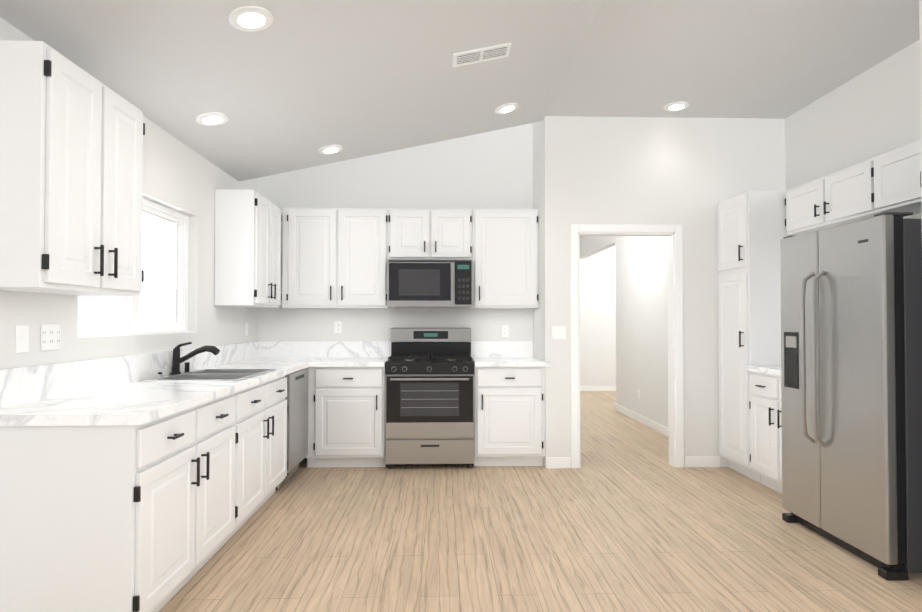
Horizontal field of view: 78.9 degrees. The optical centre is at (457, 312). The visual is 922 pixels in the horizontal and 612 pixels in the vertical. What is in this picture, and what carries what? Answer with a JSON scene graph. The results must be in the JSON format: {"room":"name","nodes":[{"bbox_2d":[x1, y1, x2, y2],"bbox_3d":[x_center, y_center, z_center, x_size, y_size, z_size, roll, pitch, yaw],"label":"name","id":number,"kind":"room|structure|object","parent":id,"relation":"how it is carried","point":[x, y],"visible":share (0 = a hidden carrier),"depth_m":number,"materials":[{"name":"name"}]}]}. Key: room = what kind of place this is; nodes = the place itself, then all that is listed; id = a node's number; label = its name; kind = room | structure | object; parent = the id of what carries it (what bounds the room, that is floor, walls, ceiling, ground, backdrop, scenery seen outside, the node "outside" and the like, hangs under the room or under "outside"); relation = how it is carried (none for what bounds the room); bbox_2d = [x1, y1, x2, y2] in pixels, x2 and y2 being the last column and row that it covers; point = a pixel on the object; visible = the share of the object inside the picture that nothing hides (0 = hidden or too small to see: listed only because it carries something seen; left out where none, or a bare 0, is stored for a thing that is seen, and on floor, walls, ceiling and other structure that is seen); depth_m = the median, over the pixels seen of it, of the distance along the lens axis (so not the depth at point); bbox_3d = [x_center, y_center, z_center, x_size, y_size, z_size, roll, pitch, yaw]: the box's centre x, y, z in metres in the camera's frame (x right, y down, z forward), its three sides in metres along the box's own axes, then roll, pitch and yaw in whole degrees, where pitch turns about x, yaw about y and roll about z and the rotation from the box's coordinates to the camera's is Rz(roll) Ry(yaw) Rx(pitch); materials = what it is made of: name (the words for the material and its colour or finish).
{"room":"kitchen","nodes":[
{"label":"kitchen","id":0,"kind":"room"},
{"bbox_2d":[0,17,259,368],"bbox_3d":[-1.889,-0.340,1.555,0.150,3.250,7.950,0,-1,-2],"label":"wall","id":1,"kind":"structure","parent":0,"point":[177,178],"depth_m":3.65,"materials":[{"name":"white paint"}]},
{"bbox_2d":[15,325,28,352],"bbox_3d":[-1.832,0.110,2.356,0.010,0.116,0.072,0,-1,-2],"label":"light switch","id":2,"kind":"object","parent":1,"relation":"attached to","point":[22,339],"visible":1,"depth_m":2.35,"materials":[{"name":"white plastic"}]},
{"bbox_2d":[41,324,60,350],"bbox_3d":[-1.838,0.110,2.526,0.007,0.116,0.124,0,-1,-2],"label":"outlet","id":3,"kind":"object","parent":1,"relation":"attached to","point":[50,336],"visible":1,"depth_m":2.52,"materials":[{"name":"white plastic"}]},
{"bbox_2d":[0,40,144,295],"bbox_3d":[-1.657,-0.540,2.381,0.356,0.905,0.680,0,-1,-2],"label":"upper cabinet","id":4,"kind":"object","parent":1,"relation":"attached to","point":[71,165],"visible":1,"depth_m":2.16,"materials":[{"name":"white paint"}]},
{"bbox_2d":[77,198,188,334],"bbox_3d":[-1.956,-0.287,3.384,0.054,0.840,1.330,0,-1,-2],"label":"window","id":5,"kind":"structure","parent":1,"relation":"in","point":[132,324],"depth_m":3.70,"materials":[{"name":"white plastic"}]},
{"bbox_2d":[77,331,196,337],"bbox_3d":[-1.900,0.127,3.379,0.064,0.012,1.330,0,-1,-2],"label":"window sill","id":6,"kind":"structure","parent":1,"relation":"attached to","point":[121,334],"depth_m":3.20,"materials":[{"name":"white paint"}]},
{"bbox_2d":[245,323,247,335],"bbox_3d":[-1.913,0.149,5.064,0.007,0.116,0.072,0,-1,-2],"label":"outlet","id":7,"kind":"object","parent":1,"relation":"attached to","point":[246,329],"visible":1,"depth_m":5.05,"materials":[{"name":"white plastic"}]},
{"bbox_2d":[214,189,281,307],"bbox_3d":[-1.725,-0.504,4.708,0.356,0.905,0.698,0,-1,-2],"label":"upper cabinet","id":8,"kind":"object","parent":1,"relation":"attached to","point":[247,248],"visible":1,"depth_m":4.36,"materials":[{"name":"white paint"}]},
{"bbox_2d":[260,123,531,342],"bbox_3d":[-0.594,-0.280,5.495,2.610,3.250,0.150,0,-1,-2],"label":"wall","id":9,"kind":"structure","parent":0,"point":[492,169],"depth_m":5.43,"materials":[{"name":"white paint"}]},
{"bbox_2d":[282,208,390,308],"bbox_3d":[-1.118,-0.497,5.232,0.953,0.905,0.346,0,-1,-2],"label":"upper cabinet","id":10,"kind":"object","parent":9,"relation":"attached to","point":[335,258],"depth_m":5.06,"materials":[{"name":"white paint"}]},
{"bbox_2d":[334,321,341,332],"bbox_3d":[-1.157,0.139,5.392,0.072,0.116,0.007,0,-1,-2],"label":"electrical outlet","id":11,"kind":"object","parent":9,"relation":"attached to","point":[337,326],"visible":1,"depth_m":5.39,"materials":[{"name":"white plastic"}]},
{"bbox_2d":[390,208,473,259],"bbox_3d":[-0.257,-0.715,5.261,0.766,0.468,0.346,0,-1,-2],"label":"upper cabinet","id":12,"kind":"object","parent":9,"relation":"attached to","point":[414,233],"depth_m":5.09,"materials":[{"name":"white paint"}]},
{"bbox_2d":[387,259,472,307],"bbox_3d":[-0.255,-0.265,5.195,0.762,0.427,0.459,0,-1,-2],"label":"microwave","id":13,"kind":"object","parent":12,"relation":"attached to","point":[429,283],"visible":1,"depth_m":5.01,"materials":[{"name":"silver metal"}]},
{"bbox_2d":[501,325,508,336],"bbox_3d":[0.458,0.177,5.439,0.072,0.116,0.007,0,-1,-2],"label":"electrical outlet","id":14,"kind":"object","parent":9,"relation":"attached to","point":[504,330],"visible":1,"depth_m":5.44,"materials":[{"name":"white plastic"}]},
{"bbox_2d":[471,209,538,308],"bbox_3d":[0.431,-0.496,5.278,0.607,0.905,0.346,0,-1,-2],"label":"upper cabinet","id":15,"kind":"object","parent":9,"relation":"attached to","point":[506,241],"depth_m":5.11,"materials":[{"name":"white paint"}]},
{"bbox_2d":[0,0,918,181],"bbox_3d":[0.585,-1.616,1.308,5.120,0.906,7.310,0,-1,-2],"label":"ceiling","id":16,"kind":"structure","parent":0,"point":[296,85],"depth_m":3.44,"materials":[{"name":"white paint"}]},
{"bbox_2d":[196,112,228,125],"bbox_3d":[-1.555,-1.227,3.545,0.194,0.049,0.196,0,-1,-2],"label":"recessed light","id":17,"kind":"object","parent":16,"relation":"in","point":[212,118],"visible":1,"depth_m":3.53,"materials":[{"name":"white paint"}]},
{"bbox_2d":[229,6,272,31],"bbox_3d":[-0.958,-1.361,2.594,0.194,0.049,0.196,0,-1,-2],"label":"recessed light","id":18,"kind":"object","parent":16,"relation":"in","point":[250,18],"visible":1,"depth_m":2.58,"materials":[{"name":"white paint"}]},
{"bbox_2d":[319,145,342,153],"bbox_3d":[-1.035,-1.327,4.552,0.194,0.049,0.196,0,-1,-2],"label":"recessed light","id":19,"kind":"object","parent":16,"relation":"in","point":[330,149],"visible":1,"depth_m":4.53,"materials":[{"name":"white paint"}]},
{"bbox_2d":[452,42,511,66],"bbox_3d":[0.143,-1.583,3.440,0.353,0.084,0.170,0,-1,-2],"label":"ceiling vent","id":20,"kind":"object","parent":16,"relation":"in","point":[468,57],"visible":0.98,"depth_m":3.42,"materials":[{"name":"white metal"}]},
{"bbox_2d":[495,103,518,113],"bbox_3d":[0.390,-1.628,4.459,0.194,0.049,0.196,0,-1,-2],"label":"recessed light","id":21,"kind":"object","parent":16,"relation":"in","point":[506,108],"visible":0.98,"depth_m":4.44,"materials":[{"name":"white paint"}]},
{"bbox_2d":[664,101,688,110],"bbox_3d":[1.802,-1.702,4.622,0.196,0.012,0.196,0,-1,-2],"label":"recessed light","id":22,"kind":"object","parent":16,"relation":"in","point":[677,106],"visible":1,"depth_m":4.60,"materials":[{"name":"white paint"}]},
{"bbox_2d":[159,391,921,611],"bbox_3d":[-0.366,1.394,6.702,10.200,0.060,18.500,0,-1,-2],"label":"floor","id":23,"kind":"structure","parent":0,"point":[626,517],"depth_m":3.15,"materials":[{"name":"brown wood"}]},
{"bbox_2d":[0,391,239,611],"bbox_3d":[-1.528,0.863,2.602,0.624,0.874,1.038,0,-1,-2],"label":"base cabinet","id":24,"kind":"object","parent":23,"relation":"on","point":[154,515],"depth_m":2.09,"materials":[{"name":"white paint"}]},
{"bbox_2d":[0,341,311,425],"bbox_3d":[-1.545,0.345,3.722,0.660,0.194,3.312,0,-1,-2],"label":"countertop","id":25,"kind":"structure","parent":24,"relation":"on","point":[108,391],"depth_m":2.68,"materials":[{"name":"stone"}]},
{"bbox_2d":[156,342,219,376],"bbox_3d":[-1.683,0.289,3.577,0.319,0.207,0.398,0,-1,-2],"label":"faucet","id":26,"kind":"object","parent":25,"relation":"on","point":[177,360],"visible":0.98,"depth_m":3.57,"materials":[{"name":"black metal"}]},
{"bbox_2d":[139,369,276,380],"bbox_3d":[-1.565,0.483,3.609,0.570,0.180,0.760,0,-1,-2],"label":"sink","id":27,"kind":"object","parent":25,"relation":"in","point":[216,375],"visible":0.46,"depth_m":3.60,"materials":[{"name":"silver metal"}]},
{"bbox_2d":[276,368,308,489],"bbox_3d":[-1.559,0.895,4.443,0.601,0.867,0.594,0,-1,-2],"label":"dishwasher","id":28,"kind":"object","parent":23,"relation":"on","point":[297,415],"visible":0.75,"depth_m":4.38,"materials":[{"name":"grey metal"}]},
{"bbox_2d":[305,367,385,467],"bbox_3d":[-0.970,0.900,5.051,0.670,0.874,0.670,0,-1,-2],"label":"base cabinet","id":29,"kind":"object","parent":23,"relation":"on","point":[346,416],"visible":0.98,"depth_m":4.76,"materials":[{"name":"white paint"}]},
{"bbox_2d":[312,341,390,366],"bbox_3d":[-0.944,0.366,5.061,0.621,0.194,0.672,0,-1,-2],"label":"countertop","id":30,"kind":"structure","parent":29,"relation":"on","point":[324,353],"depth_m":5.37,"materials":[{"name":"stone"}]},
{"bbox_2d":[385,328,473,468],"bbox_3d":[-0.248,0.738,5.049,0.759,1.199,0.721,0,-1,-2],"label":"range","id":31,"kind":"object","parent":23,"relation":"on","point":[429,395],"visible":1,"depth_m":4.75,"materials":[{"name":"silver metal"}]},
{"bbox_2d":[474,366,544,465],"bbox_3d":[0.437,0.901,5.092,0.605,0.874,0.670,0,-1,-2],"label":"base cabinet","id":32,"kind":"object","parent":23,"relation":"on","point":[509,416],"visible":0.96,"depth_m":4.80,"materials":[{"name":"white paint"}]},
{"bbox_2d":[471,341,550,366],"bbox_3d":[0.458,0.366,5.107,0.648,0.194,0.662,0,-1,-2],"label":"countertop","id":33,"kind":"structure","parent":32,"relation":"on","point":[501,353],"depth_m":5.41,"materials":[{"name":"stone"}]},
{"bbox_2d":[718,190,790,482],"bbox_3d":[2.548,0.186,4.630,0.650,2.289,0.485,0,-1,-2],"label":"pantry cabinet","id":34,"kind":"object","parent":23,"relation":"on","point":[752,232],"visible":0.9,"depth_m":4.42,"materials":[{"name":"white paint"}]},
{"bbox_2d":[749,371,781,493],"bbox_3d":[2.569,0.884,3.997,0.646,0.874,0.755,0,-1,-2],"label":"base cabinet","id":35,"kind":"object","parent":23,"relation":"on","point":[765,404],"visible":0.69,"depth_m":4.15,"materials":[{"name":"white paint"}]},
{"bbox_2d":[747,365,780,375],"bbox_3d":[2.582,0.349,4.006,0.622,0.194,0.755,0,-1,-2],"label":"countertop","id":36,"kind":"structure","parent":35,"relation":"on","point":[773,370],"depth_m":4.18,"materials":[{"name":"stone"}]},
{"bbox_2d":[780,212,921,580],"bbox_3d":[2.444,0.410,3.163,0.892,1.798,0.844,0,-1,-2],"label":"refrigerator","id":37,"kind":"object","parent":23,"relation":"on","point":[851,346],"visible":1,"depth_m":2.92,"materials":[{"name":"grey metal"}]},
{"bbox_2d":[532,116,559,467],"bbox_3d":[0.731,-0.249,7.530,0.120,3.250,5.400,0,-1,-2],"label":"wall","id":38,"kind":"structure","parent":0,"point":[545,198],"depth_m":4.84,"materials":[{"name":"white paint"}]},
{"bbox_2d":[549,457,558,465],"bbox_3d":[0.798,1.329,7.511,0.013,0.095,5.155,0,-1,-2],"label":"baseboard","id":39,"kind":"structure","parent":38,"relation":"attached to","point":[555,460],"depth_m":4.80,"materials":[{"name":"white paint"}]},
{"bbox_2d":[556,116,783,466],"bbox_3d":[1.869,-0.289,4.923,1.980,3.250,0.120,0,-1,-2],"label":"wall","id":40,"kind":"structure","parent":0,"point":[690,174],"depth_m":4.88,"materials":[{"name":"white paint"}]},
{"bbox_2d":[552,326,565,339],"bbox_3d":[0.871,0.172,4.820,0.124,0.116,0.010,0,-1,-2],"label":"light switch","id":41,"kind":"object","parent":40,"relation":"attached to","point":[558,332],"visible":1,"depth_m":4.82,"materials":[{"name":"white plastic"}]},
{"bbox_2d":[570,224,683,468],"bbox_3d":[1.459,0.286,4.902,0.980,2.100,0.152,0,-1,-2],"label":"door frame","id":42,"kind":"structure","parent":40,"relation":"attached to","point":[673,234],"depth_m":4.84,"materials":[{"name":"white paint"}]},
{"bbox_2d":[684,456,719,467],"bbox_3d":[2.110,1.288,4.840,0.310,0.095,0.013,0,-1,-2],"label":"baseboard","id":43,"kind":"structure","parent":40,"relation":"attached to","point":[689,462],"depth_m":4.83,"materials":[{"name":"white paint"}]},
{"bbox_2d":[728,118,731,198],"bbox_3d":[2.320,-0.248,7.577,0.120,3.250,5.160,0,-1,-2],"label":"wall","id":44,"kind":"structure","parent":0,"point":[729,119],"depth_m":4.89,"materials":[{"name":"white paint"}]},
{"bbox_2d":[580,386,615,390],"bbox_3d":[2.544,1.369,10.134,3.580,0.095,0.013,0,-1,-2],"label":"baseboard","id":45,"kind":"structure","parent":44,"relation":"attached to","point":[582,388],"depth_m":10.13,"materials":[{"name":"white paint"}]},
{"bbox_2d":[615,403,667,436],"bbox_3d":[2.285,1.313,6.468,0.013,0.095,2.985,0,-1,-2],"label":"baseboard","id":46,"kind":"structure","parent":44,"relation":"attached to","point":[656,426],"depth_m":6.85,"materials":[{"name":"white paint"}]},
{"bbox_2d":[784,44,911,218],"bbox_3d":[2.979,-0.307,3.750,0.150,3.250,2.530,0,-1,-2],"label":"wall","id":47,"kind":"structure","parent":0,"point":[869,116],"depth_m":4.10,"materials":[{"name":"white paint"}]},
{"bbox_2d":[785,160,905,234],"bbox_3d":[2.736,-0.793,3.956,0.315,0.350,0.899,0,-1,-2],"label":"upper cabinet","id":48,"kind":"object","parent":47,"relation":"attached to","point":[840,197],"depth_m":3.89,"materials":[{"name":"white paint"}]},
{"bbox_2d":[869,140,921,215],"bbox_3d":[2.762,-0.807,3.058,0.315,0.350,0.898,0,-1,-2],"label":"upper cabinet","id":49,"kind":"object","parent":47,"relation":"attached to","point":[890,181],"depth_m":3.34,"materials":[{"name":"white paint"}]},
{"bbox_2d":[912,0,921,218],"bbox_3d":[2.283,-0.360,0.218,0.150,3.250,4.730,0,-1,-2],"label":"wall","id":50,"kind":"structure","parent":0,"point":[916,46],"depth_m":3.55,"materials":[{"name":"white paint"}]},
{"label":"outside","id":51,"kind":"structure","parent":0,"visible":0},
{"bbox_2d":[77,285,175,328],"bbox_3d":[-4.245,0.508,7.651,0.100,1.740,12.000,0,-1,-2],"label":"fence","id":52,"kind":"object","parent":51,"point":[153,303],"depth_m":6.92,"materials":[{"name":"white"}]},
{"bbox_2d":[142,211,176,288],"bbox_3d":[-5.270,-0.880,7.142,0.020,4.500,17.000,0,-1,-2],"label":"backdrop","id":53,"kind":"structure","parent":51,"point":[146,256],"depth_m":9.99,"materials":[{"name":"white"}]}
]}

